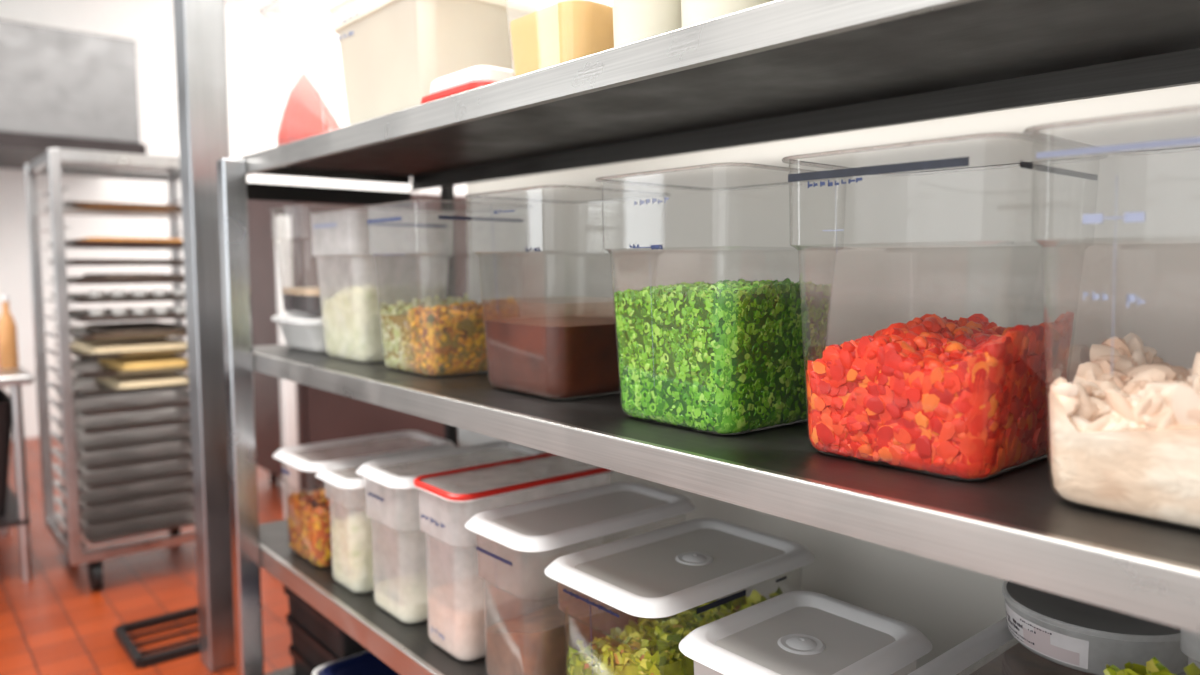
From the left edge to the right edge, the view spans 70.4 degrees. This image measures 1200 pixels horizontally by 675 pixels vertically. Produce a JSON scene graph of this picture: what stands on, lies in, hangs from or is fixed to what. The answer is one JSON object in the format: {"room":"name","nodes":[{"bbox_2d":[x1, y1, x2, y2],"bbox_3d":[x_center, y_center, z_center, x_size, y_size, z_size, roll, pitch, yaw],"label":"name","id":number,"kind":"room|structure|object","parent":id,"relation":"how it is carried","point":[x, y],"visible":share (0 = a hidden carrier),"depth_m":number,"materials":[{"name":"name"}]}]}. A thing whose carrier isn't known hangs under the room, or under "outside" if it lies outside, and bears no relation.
{"room":"commercial kitchen","nodes":[
{"label":"commercial kitchen","id":0,"kind":"room"},
{"bbox_2d":[85,321,186,334],"bbox_3d":[-2.090,-0.039,3.827,0.320,0.035,0.560,-4,6,-40],"label":"pastry slab","id":1,"kind":"object","parent":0,"point":[142,326],"visible":0.85,"depth_m":3.70,"materials":[{"name":"brown food"}]},
{"bbox_2d":[0,434,324,674],"bbox_3d":[0.005,1.068,3.721,6.900,0.060,10.500,-4,6,-40],"label":"floor","id":2,"kind":"structure","parent":0,"point":[52,623],"depth_m":3.41,"materials":[{"name":"tile"}]},
{"bbox_2d":[0,366,33,581],"bbox_3d":[-3.208,0.609,3.506,1.400,0.890,0.900,-4,6,-40],"label":"prep table","id":3,"kind":"object","parent":2,"relation":"on","point":[17,508],"visible":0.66,"depth_m":3.61,"materials":[{"name":"metal"}]},
{"bbox_2d":[0,389,11,516],"bbox_3d":[-2.847,0.519,3.675,0.500,0.500,0.500,-4,6,-40],"label":"storage bin","id":4,"kind":"object","parent":3,"relation":"on","point":[5,399],"visible":0.83,"depth_m":3.64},
{"bbox_2d":[0,295,18,368],"bbox_3d":[-2.649,-0.025,3.798,0.072,0.325,0.072,-4,6,-40],"label":"bottle","id":5,"kind":"object","parent":3,"relation":"on","point":[9,359],"visible":1,"depth_m":3.78,"materials":[{"name":"brown plastic"}]},
{"bbox_2d":[24,148,194,590],"bbox_3d":[-2.119,0.122,3.829,0.630,1.806,0.700,-4,6,-40],"label":"rack","id":6,"kind":"object","parent":2,"relation":"on","point":[49,163],"visible":0.59,"depth_m":3.63,"materials":[{"name":"metal"}]},
{"bbox_2d":[44,201,181,217],"bbox_3d":[-2.127,-0.563,3.774,0.502,0.025,0.644,-4,6,-40],"label":"sheet pan","id":7,"kind":"object","parent":6,"relation":"on","point":[80,208],"visible":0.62,"depth_m":3.60,"materials":[{"name":"metal"}]},
{"bbox_2d":[48,240,182,249],"bbox_3d":[-2.116,-0.410,3.777,0.502,0.025,0.644,-4,6,-40],"label":"sheet pan","id":8,"kind":"object","parent":6,"relation":"on","point":[76,244],"visible":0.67,"depth_m":3.54,"materials":[{"name":"metal"}]},
{"bbox_2d":[74,237,182,241],"bbox_3d":[-2.112,-0.418,3.775,0.390,0.035,0.570,-4,6,-40],"label":"sheet","id":9,"kind":"object","parent":8,"relation":"on","point":[90,238],"visible":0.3,"depth_m":3.55,"materials":[{"name":"brown metal"}]},
{"bbox_2d":[48,259,183,264],"bbox_3d":[-2.126,-0.335,3.795,0.502,0.025,0.644,-4,6,-40],"label":"sheet pan","id":10,"kind":"object","parent":6,"relation":"on","point":[68,261],"visible":0.73,"depth_m":3.52,"materials":[{"name":"metal"}]},
{"bbox_2d":[49,291,184,302],"bbox_3d":[-2.122,-0.182,3.804,0.502,0.025,0.644,-4,6,-40],"label":"sheet pan","id":11,"kind":"object","parent":6,"relation":"on","point":[72,297],"visible":0.56,"depth_m":3.57,"materials":[{"name":"metal"}]},
{"bbox_2d":[88,291,103,296],"bbox_3d":[-2.079,-0.170,3.509,0.060,0.045,0.060,-4,6,-40],"label":"cup","id":12,"kind":"object","parent":11,"relation":"on","point":[91,293],"visible":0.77,"depth_m":3.49,"materials":[{"name":"white plastic"}]},
{"bbox_2d":[110,290,125,296],"bbox_3d":[-2.018,-0.175,3.560,0.060,0.045,0.060,-4,6,-40],"label":"cup","id":13,"kind":"object","parent":11,"relation":"on","point":[114,293],"visible":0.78,"depth_m":3.54,"materials":[{"name":"white plastic"}]},
{"bbox_2d":[131,290,146,295],"bbox_3d":[-1.957,-0.179,3.612,0.060,0.045,0.060,-4,6,-40],"label":"cup","id":14,"kind":"object","parent":11,"relation":"on","point":[134,292],"visible":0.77,"depth_m":3.59,"materials":[{"name":"white plastic"}]},
{"bbox_2d":[152,289,167,295],"bbox_3d":[-1.896,-0.183,3.664,0.060,0.045,0.060,-4,6,-40],"label":"cup","id":15,"kind":"object","parent":11,"relation":"on","point":[163,292],"visible":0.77,"depth_m":3.64,"materials":[{"name":"white plastic"}]},
{"bbox_2d":[172,289,184,294],"bbox_3d":[-1.835,-0.188,3.716,0.060,0.045,0.060,-4,6,-40],"label":"cup","id":16,"kind":"object","parent":11,"relation":"on","point":[175,291],"visible":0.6,"depth_m":3.69,"materials":[{"name":"white plastic"}]},
{"bbox_2d":[50,276,184,283],"bbox_3d":[-2.119,-0.258,3.799,0.502,0.025,0.644,-4,6,-40],"label":"sheet pan","id":17,"kind":"object","parent":6,"relation":"on","point":[71,279],"visible":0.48,"depth_m":3.53,"materials":[{"name":"metal"}]},
{"bbox_2d":[82,273,183,277],"bbox_3d":[-2.090,-0.268,3.807,0.320,0.035,0.560,-4,6,-40],"label":"pastry slab","id":18,"kind":"object","parent":17,"relation":"on","point":[110,275],"visible":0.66,"depth_m":3.62,"materials":[{"name":"food"}]},
{"bbox_2d":[51,307,185,321],"bbox_3d":[-2.114,-0.105,3.805,0.502,0.025,0.644,-4,6,-40],"label":"sheet pan","id":19,"kind":"object","parent":6,"relation":"on","point":[79,315],"visible":0.48,"depth_m":3.60,"materials":[{"name":"metal"}]},
{"bbox_2d":[89,309,104,315],"bbox_3d":[-2.079,-0.094,3.515,0.060,0.045,0.060,-4,6,-40],"label":"cup","id":20,"kind":"object","parent":19,"relation":"on","point":[93,312],"visible":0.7,"depth_m":3.49,"materials":[{"name":"white plastic"}]},
{"bbox_2d":[111,308,126,314],"bbox_3d":[-2.018,-0.099,3.567,0.060,0.045,0.060,-4,6,-40],"label":"cup","id":21,"kind":"object","parent":19,"relation":"on","point":[117,311],"visible":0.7,"depth_m":3.54,"materials":[{"name":"white plastic"}]},
{"bbox_2d":[132,308,147,314],"bbox_3d":[-1.957,-0.103,3.619,0.060,0.045,0.060,-4,6,-40],"label":"cup","id":22,"kind":"object","parent":19,"relation":"on","point":[137,311],"visible":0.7,"depth_m":3.60,"materials":[{"name":"white plastic"}]},
{"bbox_2d":[153,307,167,313],"bbox_3d":[-1.896,-0.107,3.670,0.060,0.045,0.060,-4,6,-40],"label":"cup","id":23,"kind":"object","parent":19,"relation":"on","point":[157,310],"visible":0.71,"depth_m":3.65,"materials":[{"name":"white plastic"}]},
{"bbox_2d":[173,307,185,312],"bbox_3d":[-1.835,-0.112,3.722,0.060,0.045,0.060,-4,6,-40],"label":"cup","id":24,"kind":"object","parent":19,"relation":"on","point":[176,309],"visible":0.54,"depth_m":3.70,"materials":[{"name":"white plastic"}]},
{"bbox_2d":[53,322,186,340],"bbox_3d":[-2.113,-0.029,3.813,0.502,0.025,0.644,-4,6,-40],"label":"sheet pan","id":25,"kind":"object","parent":6,"relation":"on","point":[77,332],"visible":0.43,"depth_m":3.58,"materials":[{"name":"metal"}]},
{"bbox_2d":[53,337,187,359],"bbox_3d":[-2.121,0.046,3.828,0.502,0.025,0.644,-4,6,-40],"label":"sheet pan","id":26,"kind":"object","parent":6,"relation":"on","point":[76,353],"visible":0.38,"depth_m":3.57,"materials":[{"name":"metal"}]},
{"bbox_2d":[70,337,186,353],"bbox_3d":[-2.112,0.034,3.814,0.380,0.045,0.570,-4,6,-40],"label":"dough slab","id":27,"kind":"object","parent":26,"relation":"on","point":[160,343],"visible":0.66,"depth_m":3.65,"materials":[{"name":"beige food"}]},
{"bbox_2d":[54,354,187,377],"bbox_3d":[-2.116,0.123,3.830,0.502,0.025,0.644,-4,6,-40],"label":"sheet pan","id":28,"kind":"object","parent":6,"relation":"on","point":[91,368],"visible":0.34,"depth_m":3.66,"materials":[{"name":"metal"}]},
{"bbox_2d":[98,354,187,370],"bbox_3d":[-2.074,0.105,3.852,0.260,0.050,0.570,-4,6,-40],"label":"dough slab","id":29,"kind":"object","parent":28,"relation":"on","point":[155,361],"visible":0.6,"depth_m":3.67,"materials":[{"name":"yellow food"}]},
{"bbox_2d":[55,371,188,396],"bbox_3d":[-2.122,0.199,3.838,0.502,0.025,0.644,-4,6,-40],"label":"sheet pan","id":30,"kind":"object","parent":6,"relation":"on","point":[85,387],"visible":0.39,"depth_m":3.66,"materials":[{"name":"metal"}]},
{"bbox_2d":[95,372,188,388],"bbox_3d":[-2.082,0.184,3.853,0.280,0.045,0.570,-4,6,-40],"label":"dough slab","id":31,"kind":"object","parent":30,"relation":"on","point":[156,379],"visible":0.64,"depth_m":3.67,"materials":[{"name":"beige food"}]},
{"bbox_2d":[56,388,189,415],"bbox_3d":[-2.112,0.276,3.833,0.502,0.025,0.644,-4,6,-40],"label":"sheet pan","id":32,"kind":"object","parent":6,"relation":"on","point":[141,401],"visible":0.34,"depth_m":3.79,"materials":[{"name":"metal"}]},
{"bbox_2d":[56,423,190,451],"bbox_3d":[-2.127,0.427,3.861,0.502,0.025,0.644,-4,6,-40],"label":"sheet pan","id":33,"kind":"object","parent":6,"relation":"on","point":[178,432],"visible":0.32,"depth_m":3.78,"materials":[{"name":"metal"}]},
{"bbox_2d":[57,406,190,433],"bbox_3d":[-2.116,0.351,3.850,0.502,0.025,0.644,-4,6,-40],"label":"sheet pan","id":34,"kind":"object","parent":6,"relation":"on","point":[94,424],"visible":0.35,"depth_m":3.77,"materials":[{"name":"metal"}]},
{"bbox_2d":[59,475,192,506],"bbox_3d":[-2.124,0.657,3.875,0.502,0.025,0.644,-4,6,-40],"label":"sheet pan","id":35,"kind":"object","parent":6,"relation":"on","point":[175,485],"visible":0.3,"depth_m":3.74,"materials":[{"name":"metal"}]},
{"bbox_2d":[76,440,191,470],"bbox_3d":[-2.114,0.504,3.861,0.502,0.025,0.644,-4,6,-40],"label":"sheet pan","id":36,"kind":"object","parent":6,"relation":"on","point":[129,456],"visible":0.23,"depth_m":3.76,"materials":[{"name":"metal"}]},
{"bbox_2d":[77,457,192,488],"bbox_3d":[-2.112,0.581,3.865,0.502,0.025,0.644,-4,6,-40],"label":"sheet pan","id":37,"kind":"object","parent":6,"relation":"on","point":[104,478],"visible":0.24,"depth_m":3.73,"materials":[{"name":"metal"}]},
{"bbox_2d":[79,491,193,525],"bbox_3d":[-2.116,0.733,3.876,0.502,0.025,0.644,-4,6,-40],"label":"sheet pan","id":38,"kind":"object","parent":6,"relation":"on","point":[99,515],"visible":0.28,"depth_m":3.73,"materials":[{"name":"metal"}]},
{"bbox_2d":[80,509,194,543],"bbox_3d":[-2.118,0.809,3.883,0.502,0.025,0.644,-4,6,-40],"label":"sheet pan","id":39,"kind":"object","parent":6,"relation":"on","point":[185,518],"visible":0.26,"depth_m":3.73,"materials":[{"name":"metal"}]},
{"bbox_2d":[114,606,199,668],"bbox_3d":[-1.512,1.075,3.110,0.404,0.030,0.364,-4,6,-40],"label":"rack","id":40,"kind":"object","parent":2,"relation":"on","point":[121,631],"visible":0.57,"depth_m":3.04,"materials":[{"name":"black rubber"}]},
{"bbox_2d":[173,0,235,671],"bbox_3d":[-1.284,-0.686,2.753,0.125,3.600,0.120,-4,6,-40],"label":"steel column","id":41,"kind":"structure","parent":2,"relation":"on","point":[199,25],"depth_m":2.75,"materials":[{"name":"silver metal"}]},
{"bbox_2d":[274,215,298,518],"bbox_3d":[-1.480,0.218,4.028,0.060,1.580,0.060,-4,6,-40],"label":"pole","id":42,"kind":"object","parent":2,"relation":"on","point":[282,223],"visible":0.55,"depth_m":4.00,"materials":[{"name":"white metal"}]},
{"bbox_2d":[247,185,467,490],"bbox_3d":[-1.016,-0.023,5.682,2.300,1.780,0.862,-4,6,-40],"label":"door","id":43,"kind":"structure","parent":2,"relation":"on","point":[322,415],"depth_m":4.96,"materials":[{"name":"metal"}]},
{"bbox_2d":[217,0,1199,674],"bbox_3d":[0.152,0.389,1.554,0.722,1.660,3.210,-4,6,-40],"label":"shelving unit","id":44,"kind":"object","parent":2,"relation":"on","point":[776,70],"visible":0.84,"depth_m":1.32,"materials":[{"name":"metal"}]},
{"bbox_2d":[258,1,330,142],"bbox_3d":[-0.683,-0.691,2.277,0.320,0.385,0.440,-4,6,-40],"label":"storage container","id":45,"kind":"object","parent":44,"relation":"on","point":[271,1],"visible":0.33,"depth_m":2.33,"materials":[{"name":"clear plastic"}]},
{"bbox_2d":[278,72,340,145],"bbox_3d":[-0.684,-0.609,2.284,0.258,0.213,0.376,-4,6,-40],"label":"paste","id":46,"kind":"object","parent":45,"relation":"in","point":[306,114],"visible":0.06,"depth_m":2.25,"materials":[{"name":"pink food"}]},
{"bbox_2d":[272,314,325,352],"bbox_3d":[-0.785,-0.017,2.525,0.295,0.098,0.315,-4,6,-40],"label":"plastic tub","id":47,"kind":"object","parent":44,"relation":"on","point":[299,332],"visible":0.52,"depth_m":2.40,"materials":[{"name":"white plastic"}]},
{"bbox_2d":[268,204,395,317],"bbox_3d":[-0.790,-0.223,2.513,0.296,0.313,0.296,-4,6,-40],"label":"storage container","id":48,"kind":"object","parent":47,"relation":"on","point":[279,208],"visible":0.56,"depth_m":2.48,"materials":[{"name":"clear plastic"}]},
{"bbox_2d":[283,294,321,315],"bbox_3d":[-0.790,-0.100,2.523,0.238,0.058,0.238,-4,6,-40],"label":"liquid","id":49,"kind":"object","parent":48,"relation":"in","point":[305,305],"visible":0.3,"depth_m":2.40,"materials":[{"name":"black"}]},
{"bbox_2d":[282,287,319,295],"bbox_3d":[-0.790,-0.139,2.520,0.240,0.018,0.240,-4,6,-40],"label":"foam","id":50,"kind":"object","parent":49,"relation":"on","point":[309,291],"visible":0.44,"depth_m":2.42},
{"bbox_2d":[283,585,368,674],"bbox_3d":[-0.687,0.845,2.676,0.474,0.440,0.444,-4,6,-40],"label":"crate","id":51,"kind":"object","parent":44,"relation":"on","point":[316,641],"visible":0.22,"depth_m":2.54,"materials":[{"name":"black plastic"}]},
{"bbox_2d":[312,651,399,674],"bbox_3d":[-0.555,0.990,2.247,0.310,0.224,0.330,-4,6,-40],"label":"plastic tub","id":52,"kind":"object","parent":44,"relation":"on","point":[365,663],"visible":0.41,"depth_m":2.28,"materials":[{"name":"blue plastic"}]},
{"bbox_2d":[272,430,455,567],"bbox_3d":[-0.667,0.453,2.441,0.461,0.292,0.293,-4,6,-40],"label":"storage container","id":53,"kind":"object","parent":44,"relation":"on","point":[285,454],"visible":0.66,"depth_m":2.39,"materials":[{"name":"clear plastic"}]},
{"bbox_2d":[288,489,334,566],"bbox_3d":[-0.667,0.506,2.445,0.401,0.178,0.234,-4,6,-40],"label":"vegetables","id":54,"kind":"object","parent":53,"relation":"in","point":[309,521],"visible":0.41,"depth_m":2.29,"materials":[{"name":"brown food"}]},
{"bbox_2d":[307,208,456,362],"bbox_3d":[-0.580,-0.140,2.272,0.310,0.385,0.310,-4,6,-40],"label":"storage container","id":55,"kind":"object","parent":44,"relation":"on","point":[341,257],"visible":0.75,"depth_m":2.16,"materials":[{"name":"plastic"}]},
{"bbox_2d":[326,284,445,360],"bbox_3d":[-0.579,-0.050,2.279,0.264,0.200,0.262,-4,6,-40],"label":"salad","id":56,"kind":"object","parent":55,"relation":"in","point":[333,341],"visible":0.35,"depth_m":2.19,"materials":[{"name":"beige food"}]},
{"bbox_2d":[315,447,490,592],"bbox_3d":[-0.505,0.470,2.228,0.431,0.294,0.221,-4,6,-40],"label":"storage container","id":57,"kind":"object","parent":44,"relation":"on","point":[341,481],"visible":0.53,"depth_m":2.08,"materials":[{"name":"plastic"}]},
{"bbox_2d":[332,517,412,580],"bbox_3d":[-0.505,0.513,2.232,0.372,0.201,0.162,-4,6,-40],"label":"salad","id":58,"kind":"object","parent":57,"relation":"in","point":[364,560],"visible":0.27,"depth_m":2.10,"materials":[{"name":"beige food"}]},
{"bbox_2d":[363,199,533,376],"bbox_3d":[-0.354,-0.117,2.001,0.310,0.385,0.310,-4,6,-40],"label":"storage container","id":59,"kind":"object","parent":44,"relation":"on","point":[440,217],"visible":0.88,"depth_m":1.92,"materials":[{"name":"clear plastic"}]},
{"bbox_2d":[380,293,519,375],"bbox_3d":[-0.354,-0.013,2.011,0.261,0.171,0.260,-4,6,-40],"label":"vegetables","id":60,"kind":"object","parent":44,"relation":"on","point":[427,336],"visible":0.87,"depth_m":1.91,"materials":[{"name":"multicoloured food"}]},
{"bbox_2d":[329,0,571,124],"bbox_3d":[-0.325,-0.606,1.925,0.430,0.276,0.450,-4,6,-40],"label":"storage container","id":61,"kind":"object","parent":44,"relation":"on","point":[392,51],"visible":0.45,"depth_m":1.74,"materials":[{"name":"beige plastic"}]},
{"bbox_2d":[356,441,547,623],"bbox_3d":[-0.341,0.460,2.065,0.451,0.342,0.246,-4,6,-40],"label":"storage container","id":62,"kind":"object","parent":44,"relation":"on","point":[393,500],"visible":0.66,"depth_m":1.94,"materials":[{"name":"plastic"}]},
{"bbox_2d":[375,557,515,612],"bbox_3d":[-0.341,0.604,2.078,0.388,0.044,0.184,-4,6,-40],"label":"cream layer","id":63,"kind":"object","parent":62,"relation":"in","point":[409,589],"visible":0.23,"depth_m":2.00,"materials":[{"name":"white food"}]},
{"bbox_2d":[421,65,514,103],"bbox_3d":[-0.209,-0.466,1.607,0.196,0.050,0.224,-4,6,-40],"label":"shallow dish","id":64,"kind":"object","parent":44,"relation":"on","point":[473,77],"visible":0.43,"depth_m":1.52,"materials":[{"name":"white plastic"}]},
{"bbox_2d":[430,65,514,94],"bbox_3d":[-0.209,-0.475,1.607,0.170,0.032,0.196,-4,6,-40],"label":"lid","id":65,"kind":"object","parent":64,"relation":"on","point":[473,77],"depth_m":1.51,"materials":[{"name":"white plastic"}]},
{"bbox_2d":[458,428,525,541],"bbox_3d":[-0.302,0.407,2.479,0.139,0.376,0.319,-4,6,-40],"label":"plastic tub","id":66,"kind":"object","parent":44,"relation":"on","point":[465,437],"visible":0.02,"depth_m":2.43,"materials":[{"name":"clear plastic"}]},
{"bbox_2d":[505,0,512,73],"bbox_3d":[-0.023,-0.580,1.464,0.270,0.301,0.255,-4,6,-40],"label":"storage container","id":67,"kind":"object","parent":44,"relation":"on","point":[505,0],"visible":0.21,"depth_m":1.47,"materials":[{"name":"clear plastic"}]},
{"bbox_2d":[413,453,612,660],"bbox_3d":[-0.180,0.469,1.877,0.430,0.356,0.205,-4,6,-40],"label":"storage container","id":68,"kind":"object","parent":44,"relation":"on","point":[444,515],"visible":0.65,"depth_m":1.76,"materials":[{"name":"plastic"}]},
{"bbox_2d":[429,553,582,651],"bbox_3d":[-0.180,0.589,1.887,0.390,0.106,0.165,-4,6,-40],"label":"contents","id":69,"kind":"object","parent":68,"relation":"in","point":[523,590],"visible":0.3,"depth_m":1.80,"materials":[{"name":"food"}]},
{"bbox_2d":[510,0,613,75],"bbox_3d":[-0.023,-0.487,1.471,0.218,0.108,0.203,-4,6,-40],"label":"cheese","id":70,"kind":"object","parent":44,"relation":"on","point":[565,31],"visible":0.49,"depth_m":1.37,"materials":[{"name":"yellow food"}]},
{"bbox_2d":[465,185,670,399],"bbox_3d":[-0.064,-0.089,1.685,0.310,0.385,0.312,-4,6,-40],"label":"storage container","id":71,"kind":"object","parent":44,"relation":"on","point":[665,194],"visible":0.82,"depth_m":1.64,"materials":[{"name":"clear plastic"}]},
{"bbox_2d":[485,316,620,397],"bbox_3d":[-0.064,0.033,1.695,0.259,0.132,0.261,-4,6,-40],"label":"sauce","id":72,"kind":"object","parent":71,"relation":"in","point":[555,356],"visible":0.8,"depth_m":1.58,"materials":[{"name":"brown food"}]},
{"bbox_2d":[465,482,695,673],"bbox_3d":[-0.031,0.499,1.712,0.451,0.324,0.243,-4,6,-40],"label":"storage container","id":73,"kind":"object","parent":44,"relation":"on","point":[558,521],"visible":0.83,"depth_m":1.66,"materials":[{"name":"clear plastic"}]},
{"bbox_2d":[486,594,662,674],"bbox_3d":[-0.031,0.586,1.719,0.392,0.141,0.183,-4,6,-40],"label":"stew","id":74,"kind":"object","parent":73,"relation":"in","point":[536,642],"visible":0.46,"depth_m":1.59,"materials":[{"name":"brown food"}]},
{"bbox_2d":[612,0,681,46],"bbox_3d":[0.080,-0.504,1.232,0.137,0.189,0.137,-4,6,-40],"label":"tub","id":75,"kind":"object","parent":44,"relation":"on","point":[633,20],"visible":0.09,"depth_m":1.18,"materials":[{"name":"beige plastic"}]},
{"bbox_2d":[544,518,814,674],"bbox_3d":[0.146,0.529,1.514,0.441,0.296,0.293,-4,6,-40],"label":"storage container","id":76,"kind":"object","parent":44,"relation":"on","point":[671,570],"visible":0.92,"depth_m":1.47,"materials":[{"name":"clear plastic"}]},
{"bbox_2d":[567,587,782,674],"bbox_3d":[0.146,0.568,1.516,0.381,0.212,0.234,-4,6,-40],"label":"salad","id":77,"kind":"object","parent":76,"relation":"in","point":[609,655],"visible":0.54,"depth_m":1.43,"materials":[{"name":"green food"}]},
{"bbox_2d":[595,162,852,434],"bbox_3d":[0.194,-0.062,1.360,0.310,0.385,0.310,-4,6,-40],"label":"storage container","id":78,"kind":"object","parent":44,"relation":"on","point":[600,179],"visible":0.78,"depth_m":1.32,"materials":[{"name":"clear plastic"}]},
{"bbox_2d":[614,278,830,433],"bbox_3d":[0.194,0.015,1.367,0.266,0.224,0.267,-4,6,-40],"label":"chopped scallions","id":79,"kind":"object","parent":78,"relation":"in","point":[727,355],"visible":0.98,"depth_m":1.26,"materials":[{"name":"green food"}]},
{"bbox_2d":[681,0,773,26],"bbox_3d":[0.174,-0.494,1.122,0.150,0.189,0.150,-4,6,-40],"label":"tub","id":80,"kind":"object","parent":44,"relation":"on","point":[692,11],"visible":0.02,"depth_m":1.07,"materials":[{"name":"beige plastic"}]},
{"bbox_2d":[679,591,932,674],"bbox_3d":[0.300,0.565,1.250,0.321,0.270,0.261,-4,6,-40],"label":"storage container","id":81,"kind":"object","parent":44,"relation":"on","point":[792,632],"visible":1,"depth_m":1.24,"materials":[{"name":"plastic"}]},
{"bbox_2d":[782,133,1108,479],"bbox_3d":[0.435,-0.040,1.101,0.310,0.385,0.308,-4,6,-41],"label":"storage container","id":82,"kind":"object","parent":44,"relation":"on","point":[961,161],"visible":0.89,"depth_m":1.02,"materials":[{"name":"clear plastic"}]},
{"bbox_2d":[806,311,1073,478],"bbox_3d":[0.437,0.057,1.108,0.261,0.185,0.258,-4,6,-41],"label":"peppers","id":83,"kind":"object","parent":82,"relation":"in","point":[963,397],"visible":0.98,"depth_m":1.01,"materials":[{"name":"red food"}]},
{"bbox_2d":[908,616,1014,674],"bbox_3d":[0.585,0.575,1.163,0.501,0.264,0.221,-4,6,-40],"label":"storage container","id":84,"kind":"object","parent":44,"relation":"on","point":[991,642],"visible":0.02,"depth_m":1.21,"materials":[{"name":"plastic"}]},
{"bbox_2d":[970,643,1093,674],"bbox_3d":[0.585,0.598,1.165,0.456,0.211,0.176,-4,6,-40],"label":"food","id":85,"kind":"object","parent":84,"relation":"in","point":[1017,660],"visible":0.34,"depth_m":1.25,"materials":[{"name":"food"}]},
{"bbox_2d":[1002,580,1195,674],"bbox_3d":[0.705,0.404,1.207,0.244,0.068,0.244,-4,6,-40],"label":"tub","id":86,"kind":"object","parent":84,"relation":"on","point":[1079,635],"visible":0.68,"depth_m":1.13,"materials":[{"name":"plastic"}]},
{"bbox_2d":[1005,609,1051,644],"bbox_3d":[0.598,0.408,1.211,0.021,0.033,0.138,0,5,2],"label":"print","id":87,"kind":"object","parent":86,"relation":"attached to","point":[1020,624],"depth_m":1.18,"materials":[{"name":"grey paper"}]},
{"bbox_2d":[1023,105,1199,530],"bbox_3d":[0.634,-0.019,0.853,0.310,0.385,0.320,-4,6,-40],"label":"storage container","id":88,"kind":"object","parent":44,"relation":"on","point":[1129,216],"visible":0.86,"depth_m":0.81,"materials":[{"name":"clear plastic"}]},
{"bbox_2d":[1049,332,1199,526],"bbox_3d":[0.635,0.083,0.863,0.258,0.170,0.268,-4,6,-40],"label":"meat","id":89,"kind":"object","parent":88,"relation":"in","point":[1125,434],"visible":1,"depth_m":0.84,"materials":[{"name":"beige food"}]},
{"bbox_2d":[1181,629,1199,668],"bbox_3d":[0.846,0.512,0.990,0.250,0.421,0.280,-4,6,-40],"label":"storage container","id":90,"kind":"object","parent":44,"relation":"on","point":[1186,635],"visible":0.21,"depth_m":1.03,"materials":[{"name":"plastic"}]},
{"bbox_2d":[0,0,466,439],"bbox_3d":[-3.368,-1.092,7.510,6.900,3.600,0.100,-4,6,-40],"label":"wall","id":91,"kind":"structure","parent":0,"point":[294,47],"depth_m":7.05,"materials":[{"name":"white paint"}]},
{"bbox_2d":[0,20,146,169],"bbox_3d":[-4.638,-1.582,5.373,2.860,0.780,1.430,-4,6,-40],"label":"extraction hood","id":92,"kind":"object","parent":91,"relation":"attached to","point":[60,88],"visible":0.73,"depth_m":5.50,"materials":[{"name":"metal"}]},
{"bbox_2d":[225,0,342,25],"bbox_3d":[0.005,-2.589,3.410,6.900,0.080,10.500,-4,6,-40],"label":"ceiling","id":93,"kind":"structure","parent":0,"point":[317,11],"depth_m":7.45,"materials":[{"name":"paint"}]},
{"bbox_2d":[467,0,1199,674],"bbox_3d":[1.202,-0.531,0.930,0.110,3.600,4.920,-4,6,-40],"label":"wall","id":94,"kind":"structure","parent":0,"point":[955,245],"depth_m":1.63,"materials":[{"name":"white paint"}]},
{"bbox_3d":[0.611,0.591,0.851,0.285,0.286,0.300,-4,6,-40],"label":"storage container","id":95,"kind":"object","parent":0,"visible":0},
{"bbox_2d":[1103,657,1199,674],"bbox_3d":[0.608,0.553,0.848,0.303,0.404,0.326,-4,6,-40],"label":"lettuce","id":96,"kind":"object","parent":95,"relation":"in","point":[1153,667],"visible":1,"depth_m":0.98,"materials":[{"name":"green food"}]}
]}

